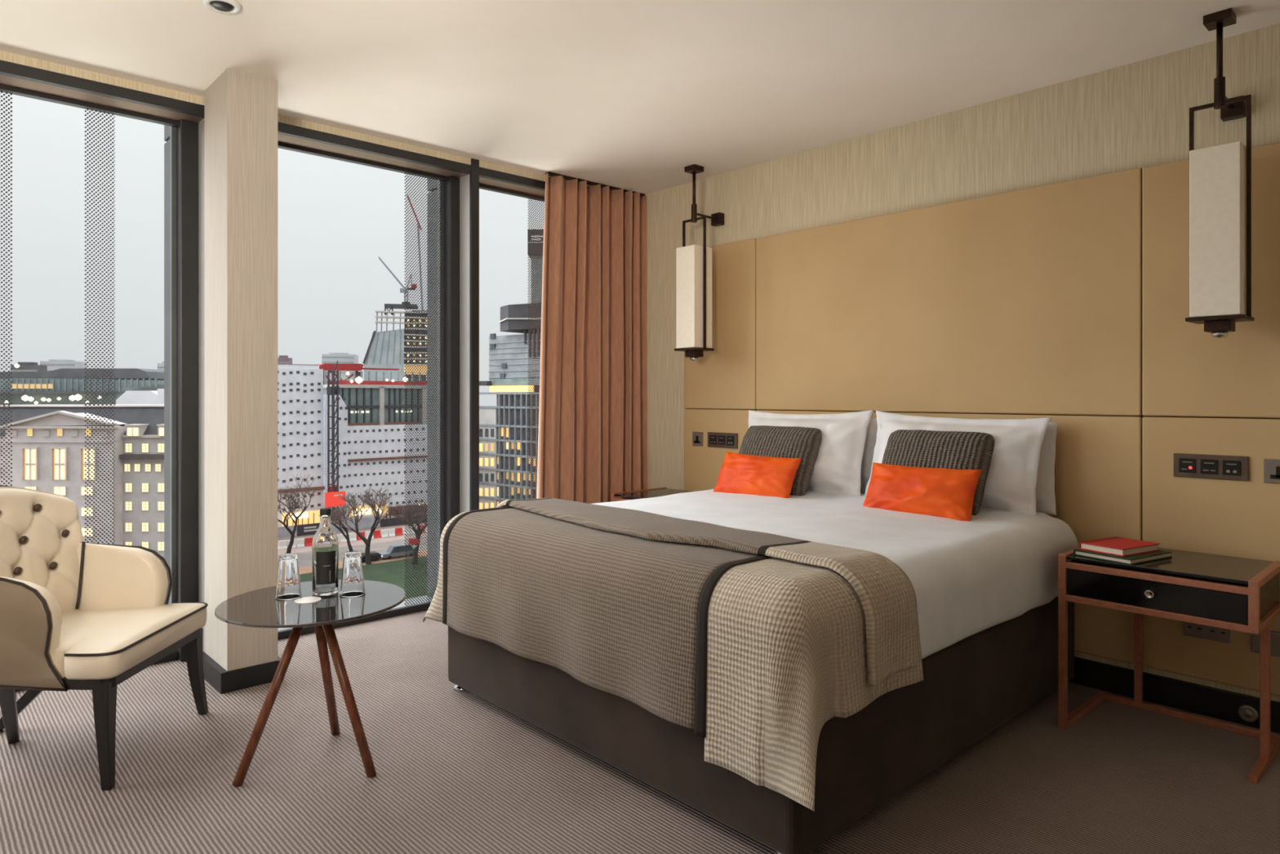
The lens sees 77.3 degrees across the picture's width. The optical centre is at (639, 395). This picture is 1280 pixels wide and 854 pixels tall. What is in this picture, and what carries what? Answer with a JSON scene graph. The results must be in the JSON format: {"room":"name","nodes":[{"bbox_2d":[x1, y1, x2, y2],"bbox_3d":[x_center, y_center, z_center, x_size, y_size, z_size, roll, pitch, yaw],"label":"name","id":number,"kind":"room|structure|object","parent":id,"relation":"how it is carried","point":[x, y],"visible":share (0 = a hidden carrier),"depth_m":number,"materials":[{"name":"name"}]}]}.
{"room":"hotel room","nodes":[
{"label":"hotel room","id":0,"kind":"room"},
{"bbox_2d":[203,67,284,693],"bbox_3d":[-1.695,-0.062,3.388,0.243,2.500,0.348,0,0,-43],"label":"wall column","id":1,"kind":"structure","parent":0,"point":[241,108],"depth_m":3.28,"materials":[{"name":"paper"}]},
{"bbox_2d":[0,50,589,651],"bbox_3d":[-2.214,-0.062,3.375,5.800,2.500,0.208,0,0,-43],"label":"wall","id":2,"kind":"structure","parent":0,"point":[18,71],"depth_m":3.58,"materials":[{"name":"paper"}]},
{"bbox_2d":[0,84,431,692],"bbox_3d":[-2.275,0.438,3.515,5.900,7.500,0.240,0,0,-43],"label":"window","id":3,"kind":"structure","parent":2,"relation":"attached to","point":[187,132],"depth_m":3.58,"materials":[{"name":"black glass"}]},
{"bbox_2d":[277,142,479,639],"bbox_3d":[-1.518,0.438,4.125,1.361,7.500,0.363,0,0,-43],"label":"window","id":4,"kind":"structure","parent":2,"relation":"attached to","point":[451,184],"depth_m":4.48,"materials":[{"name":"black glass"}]},
{"bbox_2d":[479,183,544,498],"bbox_3d":[-0.619,-0.017,4.960,1.105,2.450,0.040,0,0,-43],"label":"window","id":5,"kind":"structure","parent":2,"relation":"attached to","point":[489,188],"depth_m":4.93,"materials":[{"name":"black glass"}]},
{"bbox_2d":[0,609,1279,853],"bbox_3d":[-0.348,1.248,1.361,6.000,0.120,5.700,0,0,-43],"label":"floor","id":6,"kind":"structure","parent":0,"point":[458,772],"depth_m":2.43,"materials":[{"name":"carpet"}]},
{"bbox_2d":[0,484,208,790],"bbox_3d":[-1.938,0.746,2.688,0.696,0.902,0.607,0,0,-2],"label":"armchair","id":7,"kind":"object","parent":6,"relation":"on","point":[76,614],"visible":1,"depth_m":2.68,"materials":[{"name":"beige leather"}]},
{"bbox_2d":[214,579,405,786],"bbox_3d":[-1.054,0.927,2.588,0.570,0.532,0.570,0,0,-43],"label":"round side table","id":8,"kind":"object","parent":6,"relation":"on","point":[258,608],"visible":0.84,"depth_m":2.52,"materials":[{"name":"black glass"}]},
{"bbox_2d":[275,552,302,599],"bbox_3d":[-1.152,0.591,2.620,0.081,0.140,0.081,0,0,-43],"label":"tumbler","id":9,"kind":"object","parent":8,"relation":"on","point":[288,587],"visible":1,"depth_m":2.59,"materials":[{"name":"clear glass"}]},
{"bbox_2d":[294,596,320,603],"bbox_3d":[-1.072,0.660,2.581,0.080,0.002,0.080,0,0,-43],"label":"coaster","id":10,"kind":"object","parent":8,"relation":"on","point":[306,599],"visible":1,"depth_m":2.58,"materials":[{"name":"white plastic"}]},
{"bbox_2d":[311,507,338,595],"bbox_3d":[-1.052,0.520,2.675,0.082,0.283,0.083,0,0,-43],"label":"water bottle","id":11,"kind":"object","parent":8,"relation":"on","point":[325,545],"visible":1,"depth_m":2.64,"materials":[{"name":"clear glass"}]},
{"bbox_2d":[339,551,365,597],"bbox_3d":[-0.955,0.591,2.656,0.081,0.140,0.081,0,0,-43],"label":"tumbler","id":12,"kind":"object","parent":8,"relation":"on","point":[352,579],"visible":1,"depth_m":2.63,"materials":[{"name":"clear glass"}]},
{"bbox_2d":[610,487,691,502],"bbox_3d":[0.178,0.878,4.588,0.455,0.620,0.575,0,0,-43],"label":"nightstand","id":13,"kind":"object","parent":6,"relation":"on","point":[660,491],"visible":0.11,"depth_m":4.66,"materials":[{"name":"black paint"}]},
{"bbox_2d":[448,595,1074,853],"bbox_3d":[0.493,0.855,3.241,1.900,0.665,1.726,0,0,-43],"label":"bed","id":14,"kind":"object","parent":6,"relation":"on","point":[970,687],"visible":0.39,"depth_m":2.43,"materials":[{"name":"brown fabric"}]},
{"bbox_2d":[592,488,1078,658],"bbox_3d":[0.492,0.622,3.230,1.914,0.308,1.789,0,0,-43],"label":"duvet","id":15,"kind":"object","parent":14,"relation":"on","point":[967,579],"visible":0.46,"depth_m":2.86,"materials":[{"name":"white fabric"}]},
{"bbox_2d":[422,497,923,811],"bbox_3d":[-0.030,0.708,2.775,0.611,0.535,1.935,0,0,-43],"label":"throw","id":16,"kind":"object","parent":15,"relation":"on","point":[750,642],"visible":1,"depth_m":2.23,"materials":[{"name":"beige fabric"}]},
{"bbox_2d":[713,451,801,497],"bbox_3d":[0.567,0.400,3.929,0.159,0.223,0.472,0,0,-39],"label":"cushion","id":17,"kind":"object","parent":15,"relation":"on","point":[740,473],"visible":0.9,"depth_m":3.86,"materials":[{"name":"fabric"}]},
{"bbox_2d":[738,425,822,495],"bbox_3d":[0.678,0.328,4.028,0.243,0.345,0.470,0,0,-41],"label":"cushion","id":18,"kind":"object","parent":15,"relation":"on","point":[804,443],"visible":0.59,"depth_m":3.92,"materials":[{"name":"grey fabric"}]},
{"bbox_2d":[748,409,874,495],"bbox_3d":[0.818,0.289,4.073,0.765,0.442,0.238,0,0,44],"label":"pillow","id":19,"kind":"object","parent":15,"relation":"on","point":[837,469],"visible":0.51,"depth_m":3.87,"materials":[{"name":"white fabric"}]},
{"bbox_2d":[860,417,877,493],"bbox_3d":[0.912,0.295,4.122,0.124,0.375,0.720,2,-2,-43],"label":"pillow","id":20,"kind":"object","parent":15,"relation":"on","point":[866,465],"visible":0.06,"depth_m":3.88,"materials":[{"name":"white fabric"}]},
{"bbox_2d":[862,462,982,521],"bbox_3d":[1.149,0.400,3.299,0.486,0.215,0.160,0,0,44],"label":"cushion","id":21,"kind":"object","parent":15,"relation":"on","point":[948,493],"visible":0.89,"depth_m":3.23,"materials":[{"name":"fabric"}]},
{"bbox_2d":[881,429,994,515],"bbox_3d":[1.248,0.326,3.417,0.249,0.350,0.480,0,0,-41],"label":"cushion","id":22,"kind":"object","parent":15,"relation":"on","point":[954,450],"visible":0.48,"depth_m":3.34,"materials":[{"name":"grey fabric"}]},
{"bbox_2d":[864,410,1052,515],"bbox_3d":[1.351,0.292,3.494,0.237,0.442,0.795,0,0,-38],"label":"pillow","id":23,"kind":"object","parent":15,"relation":"on","point":[1011,484],"visible":0.48,"depth_m":3.28,"materials":[{"name":"white fabric"}]},
{"bbox_2d":[1035,422,1057,515],"bbox_3d":[1.456,0.298,3.535,0.119,0.380,0.730,2,-2,-43],"label":"pillow","id":24,"kind":"object","parent":15,"relation":"on","point":[1045,486],"visible":0.08,"depth_m":3.29,"materials":[{"name":"white fabric"}]},
{"bbox_2d":[1057,546,1279,783],"bbox_3d":[1.844,0.878,2.790,0.455,0.620,0.575,0,0,-43],"label":"nightstand","id":25,"kind":"object","parent":6,"relation":"on","point":[1242,594],"visible":0.93,"depth_m":2.67,"materials":[{"name":"black paint"}]},
{"bbox_2d":[1073,548,1172,564],"bbox_3d":[1.716,0.562,2.844,0.262,0.019,0.200,0,0,-30],"label":"book","id":26,"kind":"object","parent":25,"relation":"on","point":[1161,554],"visible":0.58,"depth_m":2.77,"materials":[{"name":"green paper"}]},
{"bbox_2d":[1079,536,1159,556],"bbox_3d":[1.712,0.538,2.857,0.225,0.026,0.157,0,0,-29],"label":"book","id":27,"kind":"object","parent":26,"relation":"on","point":[1115,545],"visible":1,"depth_m":2.82,"materials":[{"name":"red paper"}]},
{"bbox_2d":[0,0,1279,194],"bbox_3d":[-0.348,-1.372,1.361,6.000,0.120,5.700,0,0,-43],"label":"ceiling","id":28,"kind":"structure","parent":0,"point":[628,95],"depth_m":3.12,"materials":[{"name":"paint"}]},
{"bbox_2d":[201,0,242,13],"bbox_3d":[-1.401,-1.306,2.682,0.120,0.012,0.120,0,0,-43],"label":"recessed light","id":29,"kind":"object","parent":28,"relation":"in","point":[225,6],"visible":1,"depth_m":2.68,"materials":[{"name":"white plastic"}]},
{"bbox_2d":[536,171,647,503],"bbox_3d":[-0.283,-0.071,4.939,0.864,2.482,0.124,0,0,-42],"label":"curtain","id":30,"kind":"object","parent":28,"relation":"hanging from","point":[593,435],"visible":0.79,"depth_m":4.94,"materials":[{"name":"orange fabric"}]},
{"bbox_2d":[674,164,724,360],"bbox_3d":[0.364,-0.755,4.636,0.305,1.114,0.175,0,0,-43],"label":"hanging lamp","id":31,"kind":"object","parent":28,"relation":"hanging from","point":[693,262],"visible":1,"depth_m":4.54,"materials":[{"name":"white fabric"}]},
{"bbox_2d":[674,346,714,351],"bbox_3d":[0.311,-0.263,4.586,0.160,0.013,0.166,0,0,-43],"label":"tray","id":32,"kind":"object","parent":31,"relation":"on","point":[678,348],"depth_m":4.54,"materials":[{"name":"brown metal"}]},
{"bbox_2d":[684,350,703,357],"bbox_3d":[0.311,-0.239,4.586,0.076,0.037,0.076,0,0,-43],"label":"socket","id":33,"kind":"object","parent":31,"relation":"attached to","point":[689,353],"depth_m":4.56,"materials":[{"name":"brown metal"}]},
{"bbox_2d":[1185,8,1254,337],"bbox_3d":[2.055,-0.755,2.810,0.305,1.114,0.175,0,0,-43],"label":"hanging lamp","id":34,"kind":"object","parent":28,"relation":"hanging from","point":[1220,175],"visible":1,"depth_m":2.71,"materials":[{"name":"white fabric"}]},
{"bbox_2d":[1204,320,1235,333],"bbox_3d":[2.002,-0.239,2.761,0.076,0.037,0.076,0,0,-43],"label":"socket","id":35,"kind":"object","parent":34,"relation":"attached to","point":[1213,326],"depth_m":2.74,"materials":[{"name":"brown metal"}]},
{"bbox_2d":[1185,314,1254,324],"bbox_3d":[2.002,-0.263,2.761,0.160,0.013,0.166,0,0,-43],"label":"base plate","id":36,"kind":"object","parent":34,"relation":"on","point":[1193,318],"depth_m":2.72,"materials":[{"name":"brown metal"}]},
{"bbox_2d":[644,22,1279,702],"bbox_3d":[1.790,-0.062,3.409,0.120,2.500,5.800,0,0,-43],"label":"wall","id":37,"kind":"structure","parent":0,"point":[1134,115],"depth_m":3.65,"materials":[{"name":"paper"}]},
{"bbox_2d":[684,142,1279,695],"bbox_3d":[1.314,0.082,3.812,0.029,1.938,3.045,0,0,-43],"label":"headboard","id":38,"kind":"object","parent":37,"relation":"attached to","point":[1067,302],"visible":0.71,"depth_m":3.30,"materials":[{"name":"beige leather"}]},
{"bbox_2d":[692,431,702,445],"bbox_3d":[0.347,0.262,4.824,0.011,0.084,0.082,0,0,-43],"label":"wall socket","id":39,"kind":"object","parent":38,"relation":"attached to","point":[697,437],"visible":1,"depth_m":4.82,"materials":[{"name":"grey metal"}]},
{"bbox_2d":[707,431,737,448],"bbox_3d":[0.487,0.261,4.672,0.013,0.088,0.227,0,0,-43],"label":"switch plate","id":40,"kind":"object","parent":38,"relation":"attached to","point":[725,440],"visible":1,"depth_m":4.67,"materials":[{"name":"black metal"}]},
{"bbox_2d":[1183,621,1230,643],"bbox_3d":[2.087,0.855,2.947,0.010,0.086,0.142,0,0,-43],"label":"wall socket","id":41,"kind":"object","parent":38,"relation":"attached to","point":[1192,629],"visible":0.67,"depth_m":2.94,"materials":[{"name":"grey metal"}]},
{"bbox_2d":[1173,453,1248,480],"bbox_3d":[2.094,0.261,2.935,0.015,0.088,0.224,0,0,-43],"label":"switch plate","id":42,"kind":"object","parent":38,"relation":"attached to","point":[1187,465],"visible":1,"depth_m":2.93,"materials":[{"name":"black metal"}]},
{"bbox_2d":[1251,630,1279,657],"bbox_3d":[2.209,0.869,2.817,0.008,0.086,0.086,0,0,-43],"label":"wall socket","id":43,"kind":"object","parent":38,"relation":"attached to","point":[1274,635],"visible":0.44,"depth_m":2.80,"materials":[{"name":"grey metal"}]},
{"bbox_2d":[1263,458,1279,483],"bbox_3d":[2.231,0.265,2.791,0.011,0.085,0.086,0,0,-43],"label":"wall socket","id":44,"kind":"object","parent":38,"relation":"attached to","point":[1271,466],"visible":1,"depth_m":2.80,"materials":[{"name":"grey metal"}]},
{"bbox_2d":[1068,656,1279,733],"bbox_3d":[1.740,1.134,3.363,0.016,0.108,5.600,0,0,-43],"label":"baseboard","id":45,"kind":"structure","parent":37,"relation":"attached to","point":[1220,704],"depth_m":3.04,"materials":[{"name":"black wood"}]},
{"bbox_2d":[1237,704,1258,722],"bbox_3d":[2.180,1.142,2.868,0.010,0.060,0.060,0,0,-43],"label":"recessed light","id":46,"kind":"object","parent":45,"relation":"in","point":[1246,713],"visible":1,"depth_m":2.87,"materials":[{"name":"grey metal"}]},
{"label":"outside","id":47,"kind":"structure","parent":0,"visible":0},
{"bbox_2d":[277,511,426,599],"bbox_3d":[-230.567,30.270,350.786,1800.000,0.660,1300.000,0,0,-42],"label":"ground","id":48,"kind":"structure","parent":47,"point":[391,571],"depth_m":144.40,"materials":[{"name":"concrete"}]},
{"bbox_2d":[10,361,47,371],"bbox_3d":[-254.710,8.087,333.359,10.005,43.826,7.084,0,0,-8],"label":"tower block","id":49,"kind":"object","parent":48,"relation":"on","point":[24,366],"visible":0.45,"depth_m":330.54,"materials":[{"name":"metal"}]},
{"bbox_2d":[40,359,87,371],"bbox_3d":[-379.942,3.239,527.139,20.911,53.521,14.718,0,0,-8],"label":"tower block","id":50,"kind":"object","parent":48,"relation":"on","point":[52,364],"visible":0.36,"depth_m":520.59,"materials":[{"name":"metal"}]},
{"bbox_2d":[0,404,164,563],"bbox_3d":[-90.860,15.826,136.925,39.401,28.347,18.150,0,0,0],"label":"stone building","id":51,"kind":"structure","parent":48,"relation":"on","point":[48,443],"depth_m":129.18,"materials":[{"name":"stone"}]},
{"bbox_2d":[0,364,164,404],"bbox_3d":[-132.964,11.337,198.750,42.573,37.326,33.500,0,0,0],"label":"building","id":52,"kind":"structure","parent":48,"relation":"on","point":[62,386],"depth_m":185.01,"materials":[{"name":"glass"}]},
{"bbox_2d":[21,395,29,400],"bbox_3d":[-140.676,0.578,183.000,1.500,1.500,1.427,0,0,0],"label":"lamp","id":53,"kind":"object","parent":52,"relation":"attached to","point":[24,397],"depth_m":182.54,"materials":[{"name":"beige"}]},
{"bbox_2d":[27,396,34,401],"bbox_3d":[-139.442,0.810,183.000,1.200,1.200,1.141,0,0,0],"label":"lamp","id":54,"kind":"object","parent":52,"relation":"attached to","point":[30,398],"depth_m":182.70,"materials":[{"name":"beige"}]},
{"bbox_2d":[68,395,75,400],"bbox_3d":[-129.879,0.578,183.000,1.400,1.400,1.332,0,0,0],"label":"lamp","id":55,"kind":"object","parent":52,"relation":"attached to","point":[72,397],"depth_m":182.50,"materials":[{"name":"beige"}]},
{"bbox_2d":[73,393,82,400],"bbox_3d":[-128.645,0.424,183.000,1.600,1.600,1.522,0,0,0],"label":"lamp","id":56,"kind":"object","parent":52,"relation":"attached to","point":[77,397],"depth_m":182.59,"materials":[{"name":"beige"}]},
{"bbox_2d":[115,388,164,404],"bbox_3d":[-95.247,14.325,165.000,16.599,31.350,14.000,0,0,0],"label":"roof","id":57,"kind":"structure","parent":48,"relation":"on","point":[129,397],"depth_m":158.02,"materials":[{"name":"metal"}]},
{"bbox_2d":[157,361,164,369],"bbox_3d":[-284.650,4.744,483.532,10.506,50.511,7.434,0,0,-8],"label":"tower block","id":58,"kind":"object","parent":48,"relation":"on","point":[160,366],"visible":0.12,"depth_m":479.53,"materials":[{"name":"metal"}]},
{"bbox_2d":[277,540,287,549],"bbox_3d":[-70.037,29.250,156.714,1.483,1.500,1.100,0,0,-40],"label":"barrier","id":59,"kind":"object","parent":48,"relation":"on","point":[282,544],"visible":0.95,"depth_m":156.48,"materials":[{"name":"white plastic"}]},
{"bbox_2d":[277,355,292,364],"bbox_3d":[-179.078,4.953,402.238,6.770,50.094,4.819,0,0,-8],"label":"tower block","id":60,"kind":"object","parent":48,"relation":"on","point":[282,359],"visible":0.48,"depth_m":400.18,"materials":[{"name":"concrete"}]},
{"bbox_2d":[277,524,296,537],"bbox_3d":[-75.257,28.812,168.518,5.467,2.377,0.300,0,0,-40],"label":"hoarding","id":61,"kind":"object","parent":48,"relation":"on","point":[282,531],"visible":0.38,"depth_m":168.58,"materials":[{"name":"metal"}]},
{"bbox_2d":[287,539,296,547],"bbox_3d":[-68.793,29.250,157.757,1.492,1.500,1.100,0,0,-40],"label":"barrier","id":62,"kind":"object","parent":48,"relation":"on","point":[288,541],"visible":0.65,"depth_m":157.71,"materials":[{"name":"white plastic"}]},
{"bbox_2d":[277,473,319,553],"bbox_3d":[-66.460,22.515,150.844,11.931,15.509,9.928,0,0,0],"label":"bare tree","id":63,"kind":"object","parent":48,"relation":"on","point":[295,503],"visible":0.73,"depth_m":150.74,"materials":[{"name":"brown plant"}]},
{"bbox_2d":[295,538,304,546],"bbox_3d":[-67.533,29.250,158.815,1.502,1.500,1.100,0,0,-40],"label":"barrier","id":64,"kind":"object","parent":48,"relation":"on","point":[299,542],"visible":1,"depth_m":158.56,"materials":[{"name":"white plastic"}]},
{"bbox_2d":[277,364,324,528],"bbox_3d":[-80.262,11.546,183.812,11.989,36.908,9.600,0,0,-42],"label":"building","id":65,"kind":"structure","parent":48,"relation":"on","point":[300,387],"depth_m":181.21,"materials":[{"name":"white concrete"}]},
{"bbox_2d":[282,510,319,526],"bbox_3d":[-74.408,27.806,175.812,7.906,4.389,0.600,0,0,-40],"label":"shop","id":66,"kind":"structure","parent":48,"relation":"on","point":[307,517],"depth_m":176.28,"materials":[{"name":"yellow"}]},
{"bbox_2d":[297,522,319,536],"bbox_3d":[-71.125,28.808,171.946,4.999,2.383,0.360,0,0,-40],"label":"hoarding","id":67,"kind":"object","parent":48,"relation":"on","point":[304,529],"visible":0.97,"depth_m":171.57,"materials":[{"name":"metal"}]},
{"bbox_2d":[304,537,312,546],"bbox_3d":[-66.256,29.250,159.886,1.513,1.500,1.100,0,0,-40],"label":"barrier","id":68,"kind":"object","parent":48,"relation":"on","point":[308,541],"visible":0.9,"depth_m":159.61,"materials":[{"name":"red plastic"}]},
{"bbox_2d":[326,360,339,519],"bbox_3d":[-70.470,11.031,183.728,1.898,37.938,3.340,0,0,-42],"label":"mast","id":69,"kind":"object","parent":48,"relation":"on","point":[332,390],"visible":0.78,"depth_m":182.81,"materials":[{"name":"metal"}]},
{"bbox_2d":[324,491,345,519],"bbox_3d":[-68.038,25.765,178.495,4.414,8.470,0.360,0,0,-40],"label":"billboard","id":70,"kind":"object","parent":48,"relation":"on","point":[331,499],"visible":0.75,"depth_m":178.23,"materials":[{"name":"red"}]},
{"bbox_2d":[318,505,353,551],"bbox_3d":[-57.863,25.526,151.236,7.750,9.597,8.464,0,0,0],"label":"bare tree","id":71,"kind":"object","parent":48,"relation":"on","point":[332,517],"visible":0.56,"depth_m":152.89,"materials":[{"name":"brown plant"}]},
{"bbox_2d":[321,352,358,384],"bbox_3d":[-235.324,-1.607,628.167,23.880,63.214,16.796,0,0,-8],"label":"tower block","id":72,"kind":"object","parent":48,"relation":"on","point":[332,357],"visible":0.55,"depth_m":620.56,"materials":[{"name":"metal"}]},
{"bbox_2d":[338,533,346,542],"bbox_3d":[-60.969,29.250,164.322,1.554,1.500,1.100,0,0,-40],"label":"barrier","id":73,"kind":"object","parent":48,"relation":"on","point":[341,538],"visible":0.6,"depth_m":163.99,"materials":[{"name":"white plastic"}]},
{"bbox_2d":[348,533,356,541],"bbox_3d":[-59.601,29.250,165.470,1.565,1.500,1.100,0,0,-40],"label":"barrier","id":74,"kind":"object","parent":48,"relation":"on","point":[352,535],"visible":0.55,"depth_m":165.28,"materials":[{"name":"white plastic"}]},
{"bbox_2d":[330,516,379,532],"bbox_3d":[-64.181,28.753,177.812,12.614,2.493,0.300,0,0,-40],"label":"hoarding","id":75,"kind":"object","parent":48,"relation":"on","point":[365,522],"visible":0.45,"depth_m":179.10,"materials":[{"name":"metal"}]},
{"bbox_2d":[355,531,364,540],"bbox_3d":[-58.214,29.250,166.634,1.576,1.500,1.100,0,0,-40],"label":"barrier","id":76,"kind":"object","parent":48,"relation":"on","point":[362,533],"visible":0.6,"depth_m":166.39,"materials":[{"name":"red plastic"}]},
{"bbox_2d":[331,486,395,564],"bbox_3d":[-49.501,23.223,142.541,11.002,14.240,9.929,0,0,0],"label":"bare tree","id":77,"kind":"object","parent":48,"relation":"on","point":[366,500],"visible":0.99,"depth_m":143.00,"materials":[{"name":"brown plant"}]},
{"bbox_2d":[348,502,387,519],"bbox_3d":[-63.056,27.709,186.138,9.150,4.582,0.800,0,0,-40],"label":"shop","id":78,"kind":"structure","parent":48,"relation":"on","point":[369,512],"depth_m":185.78,"materials":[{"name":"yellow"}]},
{"bbox_2d":[365,507,370,514],"bbox_3d":[-63.180,26.892,185.806,1.102,1.397,0.450,0,0,-40],"label":"light","id":79,"kind":"object","parent":78,"relation":"attached to","point":[368,512],"depth_m":185.65,"materials":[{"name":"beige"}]},
{"bbox_2d":[364,530,373,538],"bbox_3d":[-56.808,29.250,167.814,1.588,1.500,1.100,0,0,-40],"label":"barrier","id":80,"kind":"object","parent":48,"relation":"on","point":[366,533],"visible":0.7,"depth_m":167.43,"materials":[{"name":"white plastic"}]},
{"bbox_2d":[361,551,381,562],"bbox_3d":[-49.221,29.250,144.632,4.240,1.500,1.968,0,0,-40],"label":"car","id":81,"kind":"object","parent":48,"relation":"on","point":[376,556],"visible":0.59,"depth_m":144.51,"materials":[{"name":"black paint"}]},
{"bbox_2d":[323,369,426,520],"bbox_3d":[-68.064,11.583,207.541,38.434,36.834,19.120,0,0,-42],"label":"building","id":82,"kind":"structure","parent":48,"relation":"on","point":[371,414],"depth_m":198.83,"materials":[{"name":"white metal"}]},
{"bbox_2d":[284,363,399,384],"bbox_3d":[-74.837,-5.288,202.232,28.057,5.592,4.000,0,0,-42],"label":"gantry","id":83,"kind":"object","parent":82,"relation":"on","point":[328,366],"visible":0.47,"depth_m":200.78,"materials":[{"name":"metal"}]},
{"bbox_2d":[355,376,362,383],"bbox_3d":[-69.094,-3.797,196.603,1.800,1.800,1.712,0,0,-42],"label":"lamp","id":84,"kind":"object","parent":82,"relation":"attached to","point":[358,380],"depth_m":196.03,"materials":[{"name":"beige"}]},
{"bbox_2d":[373,529,380,537],"bbox_3d":[-55.602,29.250,168.826,1.388,1.500,1.100,0,0,-40],"label":"barrier","id":85,"kind":"object","parent":48,"relation":"on","point":[376,534],"visible":0.9,"depth_m":168.62,"materials":[{"name":"red plastic"}]},
{"bbox_2d":[380,528,387,537],"bbox_3d":[-54.381,29.250,169.850,1.396,1.500,1.100,0,0,-40],"label":"barrier","id":86,"kind":"object","parent":48,"relation":"on","point":[384,533],"visible":1,"depth_m":169.65,"materials":[{"name":"white plastic"}]},
{"bbox_2d":[387,528,395,536],"bbox_3d":[-53.146,29.250,170.887,1.405,1.500,1.100,0,0,-40],"label":"barrier","id":87,"kind":"object","parent":48,"relation":"on","point":[391,532],"visible":1,"depth_m":170.65,"materials":[{"name":"white plastic"}]},
{"bbox_2d":[362,303,426,381],"bbox_3d":[-129.918,-9.694,442.548,41.724,79.387,27.100,0,0,-12],"label":"building","id":88,"kind":"structure","parent":48,"relation":"on","point":[386,348],"depth_m":429.54,"materials":[{"name":"concrete"}]},
{"bbox_2d":[377,256,417,304],"bbox_3d":[-132.263,-62.476,435.948,20.190,26.078,4.000,0,0,-12],"label":"tower crane","id":89,"kind":"object","parent":88,"relation":"on","point":[402,290],"visible":0.75,"depth_m":435.77,"materials":[{"name":"metal"}]},
{"bbox_2d":[379,542,413,559],"bbox_3d":[-44.753,28.850,148.208,6.840,2.300,1.968,0,0,-40],"label":"car","id":90,"kind":"object","parent":48,"relation":"on","point":[393,550],"visible":0.76,"depth_m":147.22,"materials":[{"name":"silver metal"}]},
{"bbox_2d":[395,527,402,535],"bbox_3d":[-51.895,29.250,171.936,1.413,1.500,1.100,0,0,-40],"label":"barrier","id":91,"kind":"object","parent":48,"relation":"on","point":[398,531],"visible":1,"depth_m":171.69,"materials":[{"name":"red plastic"}]},
{"bbox_2d":[380,514,426,527],"bbox_3d":[-51.518,29.096,188.437,19.822,1.808,0.300,0,0,-40],"label":"hoarding","id":92,"kind":"object","parent":48,"relation":"on","point":[393,521],"visible":0.45,"depth_m":183.84,"materials":[{"name":"metal"}]},
{"bbox_2d":[402,526,409,534],"bbox_3d":[-50.629,29.250,172.998,1.422,1.500,1.100,0,0,-40],"label":"barrier","id":93,"kind":"object","parent":48,"relation":"on","point":[403,528],"visible":0.7,"depth_m":172.58,"materials":[{"name":"white plastic"}]},
{"bbox_2d":[386,497,426,564],"bbox_3d":[-40.165,24.466,143.879,11.743,11.582,8.784,0,0,0],"label":"bare tree","id":94,"kind":"object","parent":48,"relation":"on","point":[397,516],"visible":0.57,"depth_m":142.37,"materials":[{"name":"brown plant"}]},
{"bbox_2d":[388,502,426,518],"bbox_3d":[-54.277,28.028,193.215,12.931,3.944,0.800,0,0,-40],"label":"canopy","id":95,"kind":"object","parent":48,"relation":"on","point":[402,506],"visible":0.19,"depth_m":190.88,"materials":[{"name":"brown metal"}]},
{"bbox_2d":[408,537,419,567],"bbox_3d":[-39.272,27.444,139.074,1.738,5.111,0.240,0,0,-10],"label":"sign","id":96,"kind":"object","parent":48,"relation":"on","point":[419,538],"visible":0.62,"depth_m":138.97,"materials":[{"name":"metal"}]},
{"bbox_2d":[406,195,423,310],"bbox_3d":[-157.394,-55.181,560.000,11.956,170.361,1.600,0,0,0],"label":"tower crane","id":97,"kind":"object","parent":48,"relation":"on","point":[406,195],"visible":0.36,"depth_m":559.40,"materials":[{"name":"metal"}]},
{"bbox_2d":[479,302,542,509],"bbox_3d":[-26.520,3.405,207.269,29.998,53.191,20.800,0,0,38],"label":"office tower","id":98,"kind":"structure","parent":48,"relation":"on","point":[503,427],"depth_m":201.17,"materials":[{"name":"grey glass"}]},
{"bbox_2d":[527,229,543,302],"bbox_3d":[-39.759,-19.290,338.000,13.482,98.581,16.600,0,0,0],"label":"tower","id":99,"kind":"structure","parent":48,"relation":"on","point":[538,291],"depth_m":331.84,"materials":[{"name":"grey glass"}]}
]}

